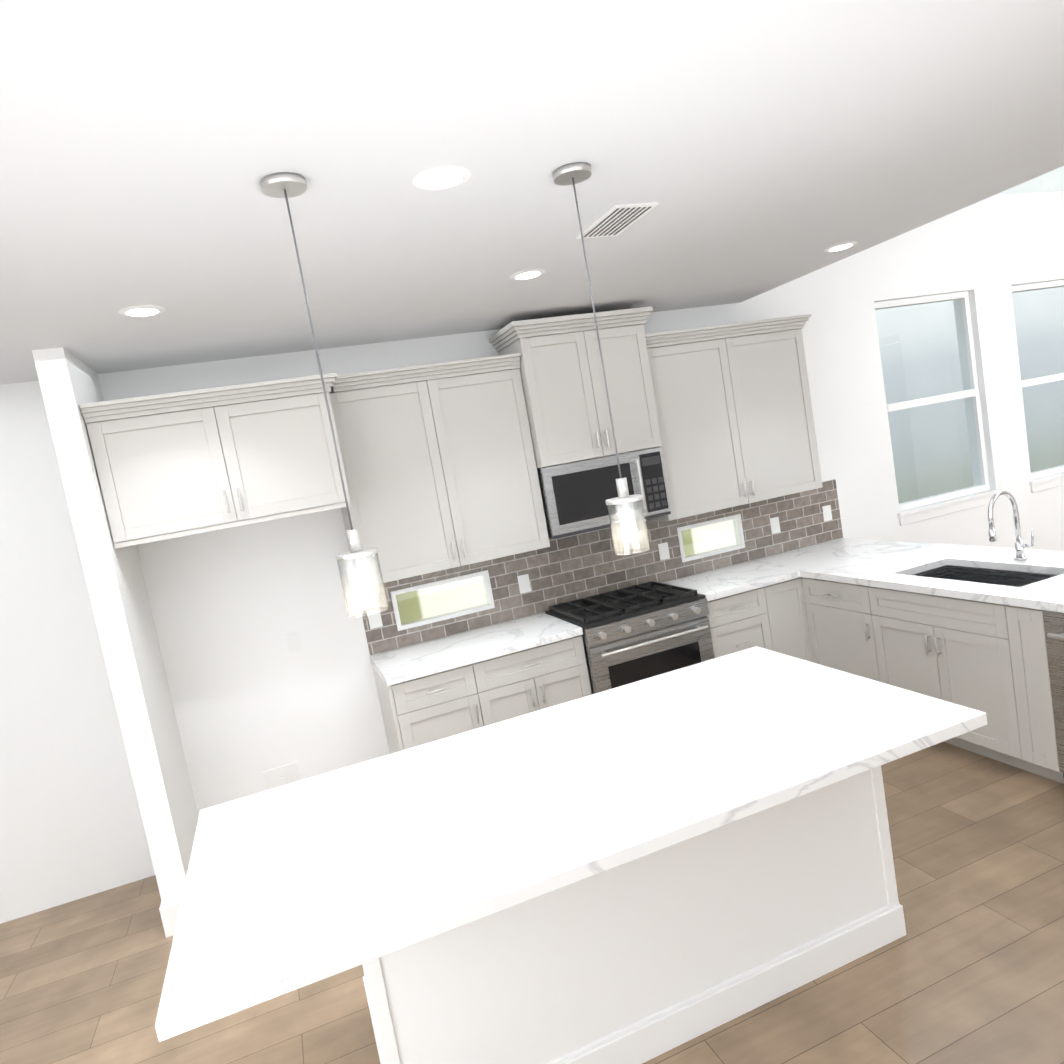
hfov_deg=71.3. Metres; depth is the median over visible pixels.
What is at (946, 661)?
base cabinet
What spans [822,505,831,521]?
outlet
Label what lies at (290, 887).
island countertop
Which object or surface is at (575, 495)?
microwave
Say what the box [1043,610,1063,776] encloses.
dishwasher
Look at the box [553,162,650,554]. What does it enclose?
pendant light
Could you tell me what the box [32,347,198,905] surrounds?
wall
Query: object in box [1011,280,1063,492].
window
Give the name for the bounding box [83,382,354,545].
upper cabinet
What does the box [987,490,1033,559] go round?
faucet
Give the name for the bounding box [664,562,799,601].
countertop
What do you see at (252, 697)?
wall
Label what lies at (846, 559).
countertop
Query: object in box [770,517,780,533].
outlet
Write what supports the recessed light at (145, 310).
in the ceiling
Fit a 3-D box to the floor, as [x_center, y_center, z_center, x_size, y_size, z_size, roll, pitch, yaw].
[3.229,1.352,1.236,15.600,0.150,9.400,-12,6,-19]
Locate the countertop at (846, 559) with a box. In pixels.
[748,538,991,581]
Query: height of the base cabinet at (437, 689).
0.915 m
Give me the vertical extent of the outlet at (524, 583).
0.115 m
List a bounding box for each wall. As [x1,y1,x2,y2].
[0,193,1063,923]
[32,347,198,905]
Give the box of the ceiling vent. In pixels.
[577,202,658,238]
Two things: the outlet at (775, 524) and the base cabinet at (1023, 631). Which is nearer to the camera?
the base cabinet at (1023, 631)
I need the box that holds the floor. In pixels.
[0,742,1063,1063]
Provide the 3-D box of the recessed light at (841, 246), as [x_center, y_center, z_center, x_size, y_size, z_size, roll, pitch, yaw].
[1.659,-1.530,3.985,0.170,0.006,0.170,-12,6,-19]
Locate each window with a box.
[390,570,494,630]
[677,514,744,562]
[874,291,1001,525]
[1001,167,1063,198]
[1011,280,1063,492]
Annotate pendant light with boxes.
[260,172,388,616]
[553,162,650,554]
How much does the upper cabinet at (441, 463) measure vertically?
1.110 m
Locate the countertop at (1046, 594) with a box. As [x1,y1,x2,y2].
[992,574,1063,612]
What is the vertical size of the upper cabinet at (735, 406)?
1.120 m
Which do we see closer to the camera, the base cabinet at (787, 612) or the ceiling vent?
the ceiling vent
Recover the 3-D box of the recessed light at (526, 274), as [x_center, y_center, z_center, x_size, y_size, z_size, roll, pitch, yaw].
[-0.020,-1.180,3.405,0.170,0.006,0.170,-12,6,-19]
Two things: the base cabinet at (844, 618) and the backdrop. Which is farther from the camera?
the backdrop
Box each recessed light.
[118,305,165,315]
[413,166,470,189]
[509,269,545,279]
[824,241,857,251]
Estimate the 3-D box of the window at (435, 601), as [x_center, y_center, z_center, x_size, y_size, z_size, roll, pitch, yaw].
[-0.560,0.422,4.646,0.628,0.248,0.074,-12,6,-19]
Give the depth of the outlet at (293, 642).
4.33 m
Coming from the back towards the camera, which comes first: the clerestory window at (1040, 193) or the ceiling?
the clerestory window at (1040, 193)
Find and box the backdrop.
[875,166,1063,503]
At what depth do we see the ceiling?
2.05 m
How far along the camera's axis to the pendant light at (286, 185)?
2.02 m
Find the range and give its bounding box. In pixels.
[545,581,714,693]
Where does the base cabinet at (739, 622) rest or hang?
on the floor
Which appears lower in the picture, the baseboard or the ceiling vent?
the baseboard
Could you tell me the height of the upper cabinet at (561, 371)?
0.779 m
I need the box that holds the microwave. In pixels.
[537,447,670,538]
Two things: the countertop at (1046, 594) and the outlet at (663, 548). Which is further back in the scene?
the outlet at (663, 548)
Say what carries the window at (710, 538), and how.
in the wall at (252, 697)
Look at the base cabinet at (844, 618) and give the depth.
4.43 m
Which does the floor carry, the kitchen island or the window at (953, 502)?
the kitchen island
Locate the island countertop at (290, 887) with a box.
[155,646,987,1041]
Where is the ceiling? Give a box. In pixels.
[0,0,1063,384]
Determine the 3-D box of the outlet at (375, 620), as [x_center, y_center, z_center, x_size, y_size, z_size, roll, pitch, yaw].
[-0.948,0.522,4.473,0.075,0.115,0.006,-12,6,-19]
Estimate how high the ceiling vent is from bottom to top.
0.008 m
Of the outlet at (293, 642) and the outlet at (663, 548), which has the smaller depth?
the outlet at (293, 642)
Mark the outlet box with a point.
(281, 776)
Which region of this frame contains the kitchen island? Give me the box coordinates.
[363,750,919,1063]
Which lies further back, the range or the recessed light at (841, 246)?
the range
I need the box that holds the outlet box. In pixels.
[263,762,300,789]
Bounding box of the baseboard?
[159,901,180,937]
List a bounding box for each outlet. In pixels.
[285,631,301,652]
[367,608,382,628]
[517,574,530,593]
[658,542,669,559]
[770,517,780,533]
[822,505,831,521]
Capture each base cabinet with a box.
[370,613,591,753]
[707,586,771,657]
[764,574,811,661]
[804,562,959,683]
[880,614,1023,769]
[988,598,1063,783]
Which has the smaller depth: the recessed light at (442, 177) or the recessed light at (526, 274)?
the recessed light at (442, 177)
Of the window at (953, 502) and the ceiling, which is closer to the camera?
the ceiling
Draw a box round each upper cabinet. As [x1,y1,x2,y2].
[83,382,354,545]
[331,358,549,584]
[495,318,666,469]
[646,322,821,520]

